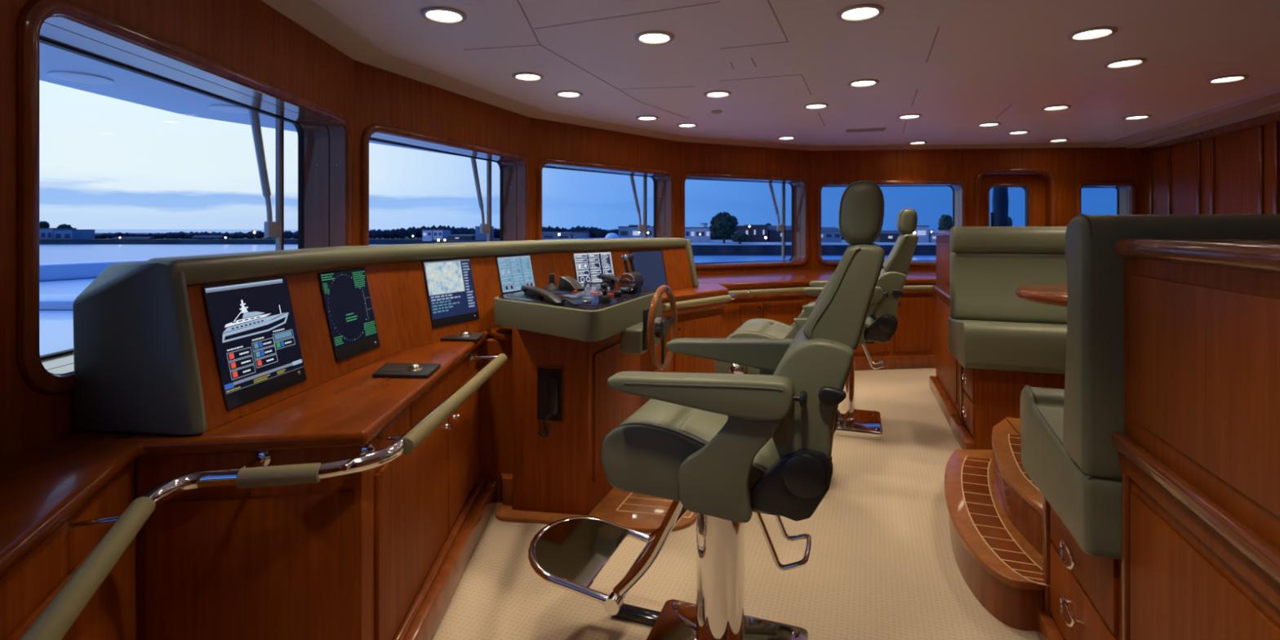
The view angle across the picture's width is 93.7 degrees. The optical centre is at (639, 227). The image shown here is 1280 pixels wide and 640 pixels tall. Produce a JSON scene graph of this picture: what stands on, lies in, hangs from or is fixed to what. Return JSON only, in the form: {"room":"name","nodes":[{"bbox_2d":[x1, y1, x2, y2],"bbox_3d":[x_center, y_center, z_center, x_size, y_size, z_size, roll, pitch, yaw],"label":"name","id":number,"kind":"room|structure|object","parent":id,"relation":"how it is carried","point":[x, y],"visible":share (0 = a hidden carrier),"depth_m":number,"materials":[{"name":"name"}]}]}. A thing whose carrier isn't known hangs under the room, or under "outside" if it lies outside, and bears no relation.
{"room":"control cabin","nodes":[
{"label":"control cabin","id":0,"kind":"room"},
{"bbox_2d":[0,0,354,462],"bbox_3d":[-1.647,0.205,2.329,0.245,2.490,1.996,0,0,-2],"label":"wall","id":1,"kind":"structure","parent":0,"point":[251,37],"depth_m":1.83,"materials":[{"name":"brown wood"}]},
{"bbox_2d":[17,0,351,394],"bbox_3d":[-1.635,-0.082,2.322,0.259,1.021,1.792,0,0,-2],"label":"window","id":2,"kind":"structure","parent":1,"relation":"in","point":[324,133],"depth_m":1.84,"materials":[{"name":"brown wood"}]},
{"bbox_2d":[248,109,284,250],"bbox_3d":[-1.854,-0.105,2.968,0.053,0.939,0.243,0,0,0],"label":"windscreen wiper","id":3,"kind":"object","parent":1,"relation":"attached to","point":[272,229],"visible":0.95,"depth_m":3.03,"materials":[{"name":"silver metal"}]},
{"bbox_2d":[261,0,1106,151],"bbox_3d":[1.059,-0.931,4.218,4.069,0.033,9.884,0,0,38],"label":"crown molding","id":4,"kind":"structure","parent":1,"relation":"attached to","point":[308,15],"depth_m":4.07,"materials":[{"name":"beige wood"}]},
{"bbox_2d":[39,42,462,156],"bbox_3d":[0.345,-0.910,4.874,6.164,0.220,12.320,0,0,39],"label":"roof overhang","id":5,"kind":"object","parent":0,"point":[128,86],"visible":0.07,"depth_m":3.50,"materials":[{"name":"white"}]},
{"bbox_2d":[47,71,114,84],"bbox_3d":[-2.978,-0.792,3.200,0.260,0.014,0.260,0,0,0],"label":"lamp","id":6,"kind":"object","parent":5,"relation":"attached to","point":[74,77],"visible":1,"depth_m":3.16,"materials":[{"name":"white"}]},
{"bbox_2d":[208,104,248,113],"bbox_3d":[-2.750,-0.792,4.043,0.260,0.014,0.260,0,0,0],"label":"lamp","id":7,"kind":"object","parent":5,"relation":"attached to","point":[222,108],"visible":0.8,"depth_m":3.98,"materials":[{"name":"white"}]},
{"bbox_2d":[354,60,529,328],"bbox_3d":[-1.355,0.205,4.184,0.245,2.490,1.935,0,0,21],"label":"wall","id":8,"kind":"structure","parent":0,"point":[381,96],"depth_m":3.79,"materials":[{"name":"brown wood"}]},
{"bbox_2d":[361,124,529,245],"bbox_3d":[-1.339,-0.067,4.191,0.259,1.051,1.763,0,0,21],"label":"window","id":9,"kind":"structure","parent":8,"relation":"in","point":[514,169],"depth_m":4.53,"materials":[{"name":"brown wood"}]},
{"bbox_2d":[470,157,491,241],"bbox_3d":[-1.294,-0.089,4.859,0.049,0.969,0.241,0,0,22],"label":"windscreen wiper","id":10,"kind":"object","parent":8,"relation":"attached to","point":[484,228],"visible":0.91,"depth_m":4.93,"materials":[{"name":"silver metal"}]},
{"bbox_2d":[529,117,676,239],"bbox_3d":[-0.353,0.205,5.776,0.245,2.490,2.002,0,0,43],"label":"wall","id":11,"kind":"structure","parent":0,"point":[548,139],"depth_m":5.49,"materials":[{"name":"brown wood"}]},
{"bbox_2d":[537,158,674,239],"bbox_3d":[-0.334,-0.067,5.778,0.259,1.051,1.787,0,0,43],"label":"window","id":12,"kind":"structure","parent":11,"relation":"in","point":[663,180],"depth_m":6.15,"materials":[{"name":"brown wood"}]},
{"bbox_2d":[629,175,646,238],"bbox_3d":[-0.027,-0.090,6.385,0.050,0.969,0.242,0,0,44],"label":"windscreen wiper","id":13,"kind":"object","parent":11,"relation":"attached to","point":[641,228],"visible":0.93,"depth_m":6.42,"materials":[{"name":"silver metal"}]},
{"bbox_2d":[432,368,1039,639],"bbox_3d":[1.494,1.430,3.357,5.775,0.060,9.372,0,0,19],"label":"floor","id":14,"kind":"structure","parent":0,"point":[882,564],"depth_m":2.46,"materials":[{"name":"carpet"}]},
{"bbox_2d":[0,459,136,639],"bbox_3d":[-0.993,0.989,0.571,0.239,0.822,1.984,0,0,-22],"label":"base cabinet","id":15,"kind":"object","parent":14,"relation":"on","point":[30,586],"visible":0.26,"depth_m":1.26,"materials":[{"name":"brown wood"}]},
{"bbox_2d":[134,405,410,639],"bbox_3d":[-1.083,0.989,1.748,0.749,0.822,0.504,0,0,0],"label":"base cabinet","id":16,"kind":"object","parent":14,"relation":"on","point":[290,562],"visible":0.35,"depth_m":1.56,"materials":[{"name":"brown wood"}]},
{"bbox_2d":[374,343,497,639],"bbox_3d":[-0.971,0.989,2.332,0.558,0.822,1.464,0,0,0],"label":"base cabinet","id":17,"kind":"object","parent":14,"relation":"on","point":[434,504],"visible":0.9,"depth_m":2.14,"materials":[{"name":"brown wood"}]},
{"bbox_2d":[0,327,512,579],"bbox_3d":[-1.006,0.556,1.481,0.986,0.042,3.567,0,0,0],"label":"countertop","id":18,"kind":"structure","parent":17,"relation":"on","point":[42,486],"depth_m":1.53,"materials":[{"name":"brown wood"}]},
{"bbox_2d":[19,352,506,639],"bbox_3d":[-0.869,0.605,1.397,0.664,0.058,2.802,0,0,-3],"label":"handrail","id":19,"kind":"object","parent":18,"relation":"attached to","point":[59,615],"visible":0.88,"depth_m":1.44,"materials":[{"name":"silver metal"}]},
{"bbox_2d":[72,237,698,435],"bbox_3d":[-0.667,0.309,3.281,0.732,0.449,3.800,0,0,26],"label":"console","id":20,"kind":"object","parent":18,"relation":"on","point":[145,362],"visible":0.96,"depth_m":1.67,"materials":[{"name":"brown wood"}]},
{"bbox_2d":[202,276,306,410],"bbox_3d":[-1.151,0.333,1.814,0.075,0.340,0.338,0,0,5],"label":"monitor","id":21,"kind":"object","parent":20,"relation":"on","point":[253,326],"visible":1,"depth_m":1.79,"materials":[{"name":"black glass"}]},
{"bbox_2d":[318,267,380,362],"bbox_3d":[-1.108,0.324,2.302,0.071,0.320,0.298,0,0,5],"label":"monitor","id":22,"kind":"object","parent":20,"relation":"on","point":[345,292],"visible":1,"depth_m":2.28,"materials":[{"name":"black glass"}]},
{"bbox_2d":[146,237,686,285],"bbox_3d":[-0.694,0.122,3.320,0.656,0.074,3.651,0,0,26],"label":"hood","id":23,"kind":"object","parent":20,"relation":"attached to","point":[294,264],"depth_m":2.36,"materials":[{"name":"green leather"}]},
{"bbox_2d":[422,258,479,328],"bbox_3d":[-0.922,0.315,2.945,0.068,0.308,0.318,0,0,27],"label":"monitor","id":24,"kind":"object","parent":20,"relation":"on","point":[450,286],"visible":1,"depth_m":2.93,"materials":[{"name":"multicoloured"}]},
{"bbox_2d":[495,254,535,293],"bbox_3d":[-0.702,0.263,3.412,0.046,0.200,0.309,0,0,27],"label":"monitor","id":25,"kind":"object","parent":20,"relation":"on","point":[514,272],"visible":0.96,"depth_m":3.39,"materials":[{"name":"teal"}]},
{"bbox_2d":[572,251,614,284],"bbox_3d":[-0.302,0.268,4.000,0.046,0.202,0.352,0,0,43],"label":"monitor","id":26,"kind":"object","parent":20,"relation":"on","point":[588,266],"visible":0.92,"depth_m":3.98,"materials":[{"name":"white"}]},
{"bbox_2d":[630,249,667,288],"bbox_3d":[0.071,0.316,4.388,0.065,0.292,0.346,0,0,43],"label":"monitor","id":27,"kind":"object","parent":20,"relation":"on","point":[650,264],"visible":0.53,"depth_m":4.40,"materials":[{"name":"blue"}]},
{"bbox_2d":[372,362,440,377],"bbox_3d":[-0.865,0.518,2.221,0.231,0.032,0.200,0,0,0],"label":"pad","id":28,"kind":"object","parent":18,"relation":"on","point":[388,370],"visible":1,"depth_m":2.18,"materials":[{"name":"black plastic"}]},
{"bbox_2d":[440,331,484,341],"bbox_3d":[-0.870,0.518,2.909,0.215,0.032,0.215,0,0,0],"label":"pad","id":29,"kind":"object","parent":18,"relation":"on","point":[464,335],"visible":0.84,"depth_m":2.84,"materials":[{"name":"black plastic"}]},
{"bbox_2d":[480,336,512,506],"bbox_3d":[-0.782,0.989,3.113,0.300,0.822,0.295,0,0,0],"label":"panel","id":30,"kind":"object","parent":14,"relation":"on","point":[496,393],"visible":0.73,"depth_m":3.05,"materials":[{"name":"brown wood"}]},
{"bbox_2d":[494,486,696,533],"bbox_3d":[-0.112,1.389,3.316,1.188,0.022,1.143,0,0,0],"label":"platform","id":31,"kind":"object","parent":14,"relation":"on","point":[637,512],"visible":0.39,"depth_m":2.89,"materials":[{"name":"brown wood"}]},
{"bbox_2d":[493,280,662,514],"bbox_3d":[-0.249,0.855,3.337,0.826,1.046,1.396,0,0,19],"label":"console","id":32,"kind":"object","parent":31,"relation":"on","point":[593,341],"depth_m":2.90,"materials":[{"name":"brown wood"}]},
{"bbox_2d":[536,365,563,422],"bbox_3d":[-0.433,0.803,2.894,0.132,0.266,0.016,0,0,8],"label":"niche","id":33,"kind":"object","parent":32,"relation":"attached to","point":[544,373],"visible":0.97,"depth_m":2.89,"materials":[{"name":"black"}]},
{"bbox_2d":[537,377,558,437],"bbox_3d":[-0.442,0.866,2.876,0.103,0.286,0.032,0,0,8],"label":"handset","id":34,"kind":"object","parent":33,"relation":"hanging from","point":[553,382],"visible":1,"depth_m":2.86,"materials":[{"name":"black plastic"}]},
{"bbox_2d":[520,284,578,306],"bbox_3d":[-0.472,0.335,2.970,0.074,0.046,0.640,0,0,-31],"label":"handset","id":35,"kind":"object","parent":32,"relation":"on","point":[532,291],"visible":1,"depth_m":2.96,"materials":[{"name":"black plastic"}]},
{"bbox_2d":[558,275,584,290],"bbox_3d":[-0.394,0.321,3.450,0.152,0.072,0.070,0,0,42],"label":"display","id":36,"kind":"object","parent":32,"relation":"on","point":[566,282],"visible":0.95,"depth_m":3.43,"materials":[{"name":"black plastic"}]},
{"bbox_2d":[598,282,611,303],"bbox_3d":[-0.167,0.310,2.842,0.060,0.094,0.059,0,0,0],"label":"joystick","id":37,"kind":"object","parent":32,"relation":"on","point":[604,298],"visible":1,"depth_m":2.83,"materials":[{"name":"black plastic"}]},
{"bbox_2d":[617,253,644,293],"bbox_3d":[-0.050,0.252,3.288,0.104,0.210,0.139,0,0,20],"label":"lever","id":38,"kind":"object","parent":32,"relation":"on","point":[632,282],"visible":0.99,"depth_m":3.24,"materials":[{"name":"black metal"}]},
{"bbox_2d":[647,284,677,370],"bbox_3d":[0.080,0.484,2.917,0.102,0.409,0.409,0,0,20],"label":"steering wheel","id":39,"kind":"object","parent":32,"relation":"attached to","point":[660,326],"visible":0.95,"depth_m":2.87,"materials":[{"name":"brown wood"}]},
{"bbox_2d":[640,294,725,407],"bbox_3d":[0.250,0.957,4.600,0.650,0.887,1.042,0,0,44],"label":"base cabinet","id":40,"kind":"object","parent":14,"relation":"on","point":[704,321],"visible":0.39,"depth_m":4.29,"materials":[{"name":"brown wood"}]},
{"bbox_2d":[662,281,728,302],"bbox_3d":[0.269,0.491,4.633,0.687,0.042,1.164,0,0,41],"label":"countertop","id":41,"kind":"structure","parent":40,"relation":"on","point":[704,289],"depth_m":4.42,"materials":[{"name":"brown wood"}]},
{"bbox_2d":[662,293,736,311],"bbox_3d":[0.453,0.528,4.272,0.118,0.047,0.855,0,0,39],"label":"handrail","id":42,"kind":"object","parent":41,"relation":"attached to","point":[727,297],"visible":0.96,"depth_m":4.21,"materials":[{"name":"green leather"}]},
{"bbox_2d":[528,180,884,639],"bbox_3d":[0.168,0.636,1.900,1.116,1.527,0.629,0,0,20],"label":"chair","id":43,"kind":"object","parent":14,"relation":"on","point":[724,448],"visible":1,"depth_m":1.63,"materials":[{"name":"green leather"}]},
{"bbox_2d":[619,398,779,470],"bbox_3d":[0.211,0.662,1.884,0.514,0.197,0.400,0,0,20],"label":"seat cushion","id":44,"kind":"object","parent":43,"relation":"on","point":[701,424],"depth_m":1.79,"materials":[{"name":"green leather"}]},
{"bbox_2d":[715,241,874,498],"bbox_3d":[0.734,0.636,3.420,1.113,1.524,0.647,0,0,20],"label":"chair","id":45,"kind":"object","parent":14,"relation":"on","point":[754,328],"visible":0.14,"depth_m":3.25,"materials":[{"name":"green leather"}]},
{"bbox_2d":[733,320,791,338],"bbox_3d":[0.781,0.662,3.414,0.514,0.197,0.400,0,0,20],"label":"seat cushion","id":46,"kind":"object","parent":45,"relation":"on","point":[778,330],"depth_m":3.44,"materials":[{"name":"green leather"}]},
{"bbox_2d":[724,284,936,370],"bbox_3d":[1.845,0.981,6.373,3.168,0.839,1.452,0,0,-11],"label":"base cabinet","id":47,"kind":"object","parent":14,"relation":"on","point":[913,345],"visible":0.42,"depth_m":5.91,"materials":[{"name":"brown wood"}]},
{"bbox_2d":[697,270,936,288],"bbox_3d":[1.839,0.535,6.354,3.241,0.050,1.507,0,0,-12],"label":"countertop","id":48,"kind":"structure","parent":47,"relation":"on","point":[797,277],"depth_m":5.93,"materials":[{"name":"brown wood"}]},
{"bbox_2d":[724,284,936,295],"bbox_3d":[1.990,0.590,5.685,2.733,0.046,0.282,0,0,-12],"label":"handrail","id":49,"kind":"object","parent":48,"relation":"attached to","point":[775,291],"visible":0.33,"depth_m":5.54,"materials":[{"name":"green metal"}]},
{"bbox_2d":[796,208,918,439],"bbox_3d":[1.358,0.636,4.280,1.116,1.527,0.629,0,0,20],"label":"chair","id":50,"kind":"object","parent":14,"relation":"on","point":[881,323],"visible":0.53,"depth_m":3.96,"materials":[{"name":"green leather"}]},
{"bbox_2d":[800,302,874,324],"bbox_3d":[1.401,0.662,4.264,0.514,0.197,0.400,0,0,20],"label":"seat cushion","id":51,"kind":"object","parent":50,"relation":"on","point":[870,319],"depth_m":4.31,"materials":[{"name":"green leather"}]},
{"bbox_2d":[928,230,959,426],"bbox_3d":[3.325,0.714,4.401,2.055,1.372,1.153,0,0,19],"label":"cabinet","id":52,"kind":"object","parent":14,"relation":"on","point":[944,386],"visible":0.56,"depth_m":4.73,"materials":[{"name":"brown wood"}]},
{"bbox_2d":[944,448,1050,631],"bbox_3d":[1.569,1.309,2.703,0.379,0.182,1.377,0,0,18],"label":"step","id":53,"kind":"structure","parent":14,"relation":"on","point":[1000,567],"depth_m":2.34,"materials":[{"name":"brown wood"}]},
{"bbox_2d":[991,418,1042,555],"bbox_3d":[1.719,1.128,2.693,0.254,0.182,1.280,0,0,18],"label":"step","id":54,"kind":"structure","parent":53,"relation":"on","point":[1021,499],"depth_m":2.49,"materials":[{"name":"brown wood"}]},
{"bbox_2d":[947,226,1067,449],"bbox_3d":[3.018,0.698,3.543,2.076,1.405,0.675,0,0,19],"label":"settee","id":55,"kind":"object","parent":14,"relation":"on","point":[1002,343],"visible":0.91,"depth_m":3.85,"materials":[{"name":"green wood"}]},
{"bbox_2d":[947,316,1066,374],"bbox_3d":[3.014,0.713,3.532,2.075,0.281,0.650,0,0,19],"label":"seat cushion","id":56,"kind":"object","parent":55,"relation":"on","point":[1003,345],"depth_m":3.51,"materials":[{"name":"green leather"}]},
{"bbox_2d":[949,251,1067,324],"bbox_3d":[3.099,0.389,3.756,2.060,0.470,0.205,0,0,19],"label":"cushion","id":57,"kind":"object","parent":55,"relation":"on","point":[983,285],"depth_m":3.94,"materials":[{"name":"green leather"}]},
{"bbox_2d":[1005,417,1020,435],"bbox_3d":[3.015,1.220,2.252,2.590,0.359,1.290,0,0,19],"label":"platform","id":58,"kind":"object","parent":14,"relation":"on","point":[1015,423],"visible":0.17,"depth_m":3.18,"materials":[{"name":"brown wood"}]},
{"bbox_2d":[1015,284,1067,306],"bbox_3d":[2.160,0.667,2.700,0.799,0.744,0.799,0,0,0],"label":"table","id":59,"kind":"object","parent":58,"relation":"on","point":[1053,295],"visible":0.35,"depth_m":2.71,"materials":[{"name":"brown wood"}]},
{"bbox_2d":[1020,213,1279,639],"bbox_3d":[2.015,0.682,1.570,1.635,1.436,0.642,0,0,19],"label":"settee","id":60,"kind":"object","parent":14,"relation":"on","point":[1068,452],"visible":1,"depth_m":1.55,"materials":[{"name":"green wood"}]},
{"bbox_2d":[1020,386,1121,559],"bbox_3d":[1.992,0.702,1.577,1.582,0.304,0.639,0,0,19],"label":"seat cushion","id":61,"kind":"object","parent":60,"relation":"on","point":[1079,474],"depth_m":1.62,"materials":[{"name":"green leather"}]},
{"bbox_2d":[1062,213,1279,479],"bbox_3d":[1.917,0.306,1.363,1.585,0.678,0.177,0,0,19],"label":"cushion","id":62,"kind":"object","parent":60,"relation":"on","point":[1094,401],"depth_m":1.53,"materials":[{"name":"green leather"}]},
{"bbox_2d":[1111,238,1279,639],"bbox_3d":[1.747,0.714,0.643,1.635,1.372,1.300,0,0,19],"label":"partition","id":63,"kind":"object","parent":14,"relation":"on","point":[1198,447],"visible":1,"depth_m":1.17,"materials":[{"name":"brown wood"}]},
{"bbox_2d":[676,141,812,274],"bbox_3d":[1.184,0.205,6.904,1.966,2.490,0.245,0,0,-26],"label":"wall","id":64,"kind":"structure","parent":0,"point":[691,157],"depth_m":6.75,"materials":[{"name":"brown wood"}]},
{"bbox_2d":[680,172,808,269],"bbox_3d":[1.176,-0.067,6.887,1.749,1.051,0.259,0,0,-26],"label":"window","id":65,"kind":"structure","parent":64,"relation":"in","point":[799,185],"depth_m":7.06,"materials":[{"name":"brown wood"}]},
{"bbox_2d":[768,182,785,259],"bbox_3d":[1.663,-0.089,7.335,0.241,0.969,0.049,0,0,-24],"label":"windscreen wiper","id":66,"kind":"object","parent":64,"relation":"attached to","point":[780,228],"visible":0.96,"depth_m":7.36,"materials":[{"name":"silver metal"}]},
{"bbox_2d":[311,0,1279,146],"bbox_3d":[1.489,-1.000,3.344,5.695,0.100,9.299,0,0,19],"label":"ceiling","id":67,"kind":"structure","parent":0,"point":[986,57],"depth_m":3.36,"materials":[{"name":"paint"}]},
{"bbox_2d":[420,6,466,23],"bbox_3d":[-0.875,-0.946,2.679,0.196,0.014,0.196,0,0,0],"label":"recessed light","id":68,"kind":"object","parent":67,"relation":"in","point":[443,15],"visible":1,"depth_m":2.67,"materials":[{"name":"beige"}]},
{"bbox_2d":[511,71,543,81],"bbox_3d":[-0.704,-0.946,3.770,0.196,0.014,0.196,0,0,0],"label":"recessed light","id":69,"kind":"object","parent":67,"relation":"in","point":[522,76],"visible":1,"depth_m":3.76,"materials":[{"name":"beige"}]},
{"bbox_2d":[635,30,674,44],"bbox_3d":[0.072,-0.946,2.994,0.196,0.014,0.196,0,0,0],"label":"recessed light","id":70,"kind":"object","parent":67,"relation":"in","point":[651,37],"visible":1,"depth_m":2.99,"materials":[{"name":"beige"}]},
{"bbox_2d":[377,0,1012,132],"bbox_3d":[0.854,-0.952,3.970,2.365,0.006,5.372,0,0,43],"label":"joint","id":71,"kind":"object","parent":67,"relation":"attached to","point":[768,1],"visible":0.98,"depth_m":3.14,"materials":[{"name":"grey"}]},
{"bbox_2d":[836,4,884,21],"bbox_3d":[0.971,-0.946,2.649,0.196,0.014,0.196,0,0,0],"label":"recessed light","id":72,"kind":"object","parent":67,"relation":"in","point":[860,12],"visible":1,"depth_m":2.64,"materials":[{"name":"beige"}]},
{"bbox_2d":[847,78,879,87],"bbox_3d":[1.464,-0.946,3.937,0.196,0.014,0.196,0,0,0],"label":"recessed light","id":73,"kind":"object","parent":67,"relation":"in","point":[868,82],"visible":1,"depth_m":3.94,"materials":[{"name":"beige"}]},
{"bbox_2d":[1067,26,1117,40],"bbox_3d":[2.209,-0.946,2.932,0.196,0.014,0.196,0,0,0],"label":"recessed light","id":74,"kind":"object","parent":67,"relation":"in","point":[1095,33],"visible":1,"depth_m":2.92,"materials":[{"name":"beige"}]},
{"bbox_2d":[1103,57,1146,68],"bbox_3d":[2.795,-0.946,3.459,0.196,0.014,0.196,0,0,0],"label":"recessed light","id":75,"kind":"object","parent":67,"relation":"in","point":[1129,62],"visible":1,"depth_m":3.45,"materials":[{"name":"beige"}]},
{"bbox_2d":[1205,74,1248,83],"bbox_3d":[3.749,-0.946,3.831,0.196,0.014,0.196,0,0,0],"label":"recessed light","id":76,"kind":"object","parent":67,"relation":"in","point":[1229,78],"visible":1,"depth_m":3.83,"materials":[{"name":"beige"}]},
{"bbox_2d":[812,146,1142,272],"bbox_3d":[4.023,0.205,7.122,4.055,2.490,0.245,0,0,6],"label":"wall","id":77,"kind":"structure","parent":0,"point":[1071,167],"depth_m":7.01,"materials":[{"name":"brown wood"}]},
{"bbox_2d":[817,180,966,266],"bbox_3d":[2.979,-0.046,7.211,1.706,1.010,0.259,0,0,6],"label":"window","id":78,"kind":"structure","parent":77,"relation":"in","point":[958,188],"depth_m":7.13,"materials":[{"name":"brown wood"}]},
{"bbox_2d":[974,168,1056,226],"bbox_3d":[4.364,0.375,7.039,0.895,2.122,0.193,0,0,6],"label":"door","id":79,"kind":"structure","parent":77,"relation":"in","point":[1033,184],"depth_m":7.05,"materials":[{"name":"brown wood"}]},
{"bbox_2d":[1076,181,1137,215],"bbox_3d":[5.352,-0.031,6.980,0.643,0.980,0.259,0,0,6],"label":"window","id":80,"kind":"structure","parent":77,"relation":"in","point":[1126,191],"depth_m":6.88,"materials":[{"name":"brown wood"}]},
{"bbox_2d":[1142,121,1279,214],"bbox_3d":[4.525,0.205,2.978,0.245,2.490,8.688,0,0,19],"label":"wall","id":81,"kind":"structure","parent":0,"point":[1236,153],"depth_m":5.42,"materials":[{"name":"brown wood"}]},
{"bbox_2d":[1102,86,1279,148],"bbox_3d":[4.186,-0.930,3.013,0.420,0.060,8.182,0,0,19],"label":"crown molding","id":82,"kind":"structure","parent":81,"relation":"attached to","point":[1267,102],"depth_m":5.15,"materials":[{"name":"beige wood"}]},
{"bbox_2d":[1141,111,1279,214],"bbox_3d":[4.407,0.240,3.044,0.022,2.280,7.980,0,0,19],"label":"panelling","id":83,"kind":"object","parent":81,"relation":"attached to","point":[1260,122],"visible":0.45,"depth_m":5.49,"materials":[{"name":"brown wood"}]},
{"label":"outside","id":84,"kind":"structure","parent":0,"visible":0},
{"bbox_2d":[39,278,95,355],"bbox_3d":[-5.150,0.765,4.250,6.700,0.170,10.500,0,0,0],"label":"deck","id":85,"kind":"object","parent":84,"point":[55,326],"visible":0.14,"depth_m":4.34,"materials":[{"name":"white paint"}]},
{"bbox_2d":[39,293,79,310],"bbox_3d":[-5.050,0.639,5.150,1.100,0.079,0.500,0,0,0],"label":"deck hatch","id":86,"kind":"object","parent":85,"relation":"on","point":[46,301],"visible":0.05,"depth_m":4.91,"materials":[{"name":"white"}]},
{"bbox_2d":[39,259,148,281],"bbox_3d":[-7.784,0.575,4.258,1.688,0.210,10.477,0,0,4],"label":"bulwark","id":87,"kind":"object","parent":85,"relation":"on","point":[79,270],"visible":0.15,"depth_m":7.81,"materials":[{"name":"white paint"}]},
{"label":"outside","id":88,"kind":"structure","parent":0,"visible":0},
{"bbox_2d":[39,229,938,263],"bbox_3d":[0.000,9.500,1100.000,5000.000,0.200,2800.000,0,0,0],"label":"water","id":89,"kind":"structure","parent":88,"point":[48,253],"depth_m":236.75,"materials":[{"name":"blue liquid"}]},
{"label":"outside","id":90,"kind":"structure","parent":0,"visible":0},
{"bbox_2d":[990,186,1009,226],"bbox_3d":[4.865,0.495,8.100,0.215,2.210,0.220,0,0,39],"label":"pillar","id":91,"kind":"structure","parent":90,"point":[999,215],"depth_m":8.03,"materials":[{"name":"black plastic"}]},
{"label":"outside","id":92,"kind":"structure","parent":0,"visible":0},
{"bbox_2d":[39,232,844,244],"bbox_3d":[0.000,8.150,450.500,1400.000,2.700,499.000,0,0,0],"label":"land","id":93,"kind":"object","parent":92,"point":[406,240],"visible":0.12,"depth_m":329.98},
{"bbox_2d":[39,227,76,239],"bbox_3d":[-332.219,5.421,340.900,11.088,9.952,14.200,0,0,0],"label":"building","id":94,"kind":"structure","parent":93,"relation":"on","point":[44,233],"depth_m":334.03,"materials":[{"name":"white"}]},
{"bbox_2d":[53,229,95,239],"bbox_3d":[-321.308,5.867,340.900,10.643,9.061,14.200,0,0,0],"label":"building","id":95,"kind":"structure","parent":93,"relation":"on","point":[58,233],"depth_m":335.22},
{"bbox_2d":[94,230,297,239],"bbox_3d":[-272.122,4.211,353.982,173.003,5.177,11.231,0,0,0],"label":"treeline","id":96,"kind":"object","parent":93,"relation":"on","point":[259,234],"visible":0.56,"depth_m":350.23,"materials":[{"name":"plant"}]},
{"bbox_2d":[368,225,499,239],"bbox_3d":[-120.914,2.723,348.979,94.971,8.155,11.284,0,0,0],"label":"treeline","id":97,"kind":"object","parent":93,"relation":"on","point":[402,233],"visible":0.48,"depth_m":346.32,"materials":[{"name":"plant"}]},
{"bbox_2d":[542,231,573,239],"bbox_3d":[-42.000,4.895,306.800,16.000,4.990,14.400,0,0,0],"label":"building","id":98,"kind":"structure","parent":93,"relation":"on","point":[545,235],"depth_m":300.01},
{"bbox_2d":[542,224,649,238],"bbox_3d":[-19.384,2.536,324.040,84.242,8.528,11.299,0,0,0],"label":"treeline","id":99,"kind":"object","parent":93,"relation":"on","point":[595,233],"visible":0.23,"depth_m":322.26,"materials":[{"name":"plant"}]},
{"bbox_2d":[691,244,936,255],"bbox_3d":[143.833,7.750,239.750,309.667,3.500,80.500,0,0,0],"label":"quay","id":100,"kind":"object","parent":93,"relation":"on","point":[697,250],"depth_m":199.51,"materials":[{"name":"grey concrete"}]},
{"bbox_2d":[690,240,936,244],"bbox_3d":[143.320,5.945,239.600,308.560,0.090,78.800,0,0,0],"label":"deck","id":101,"kind":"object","parent":100,"relation":"on","point":[712,242],"depth_m":214.88,"materials":[{"name":"grey concrete"}]},
{"bbox_2d":[617,226,653,237],"bbox_3d":[-1.416,3.088,242.900,14.560,6.805,14.200,0,0,0],"label":"building","id":102,"kind":"structure","parent":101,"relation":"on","point":[624,231],"depth_m":236.00,"materials":[{"name":"white"}]},
{"bbox_2d":[684,226,710,242],"bbox_3d":[21.528,3.264,240.900,12.256,6.528,14.200,0,0,0],"label":"building","id":103,"kind":"structure","parent":101,"relation":"on","point":[692,233],"depth_m":233.99,"materials":[{"name":"white"}]},
{"bbox_2d":[709,211,738,243],"bbox_3d":[31.047,0.250,222.070,10.854,12.155,10.855,0,0,0],"label":"tree","id":104,"kind":"object","parent":101,"relation":"on","point":[723,225],"visible":0.98,"depth_m":218.69,"materials":[{"name":"green plant"}]},
{"bbox_2d":[745,224,768,242],"bbox_3d":[47.283,2.769,244.900,7.381,7.442,14.200,0,0,0],"label":"building","id":105,"kind":"structure","parent":101,"relation":"on","point":[757,233],"depth_m":238.02,"materials":[{"name":"brick"}]},
{"bbox_2d":[768,225,791,241],"bbox_3d":[57.840,2.925,246.800,13.120,7.130,14.400,0,0,0],"label":"building","id":106,"kind":"structure","parent":101,"relation":"on","point":[773,235],"depth_m":240.01,"materials":[{"name":"brick"}]},
{"bbox_2d":[821,226,841,242],"bbox_3d":[74.261,3.289,242.800,10.869,6.579,14.400,0,0,0],"label":"building","id":107,"kind":"structure","parent":101,"relation":"on","point":[828,234],"depth_m":236.00,"materials":[{"name":"white"}]},
{"bbox_2d":[874,230,900,242],"bbox_3d":[97.656,3.888,240.800,8.912,5.280,14.400,0,0,0],"label":"building","id":108,"kind":"structure","parent":101,"relation":"on","point":[885,236],"depth_m":233.99,"materials":[{"name":"brick"}]},
{"bbox_2d":[900,225,929,242],"bbox_3d":[108.885,2.936,238.900,5.968,7.109,14.200,0,0,0],"label":"building","id":109,"kind":"structure","parent":101,"relation":"on","point":[922,231],"depth_m":232.00,"materials":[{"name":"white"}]},
{"bbox_2d":[937,213,952,230],"bbox_3d":[114.147,0.164,224.121,5.586,10.035,4.947,0,0,0],"label":"tree","id":110,"kind":"object","parent":101,"relation":"on","point":[945,222],"visible":0.8,"depth_m":222.30,"materials":[{"name":"green plant"}]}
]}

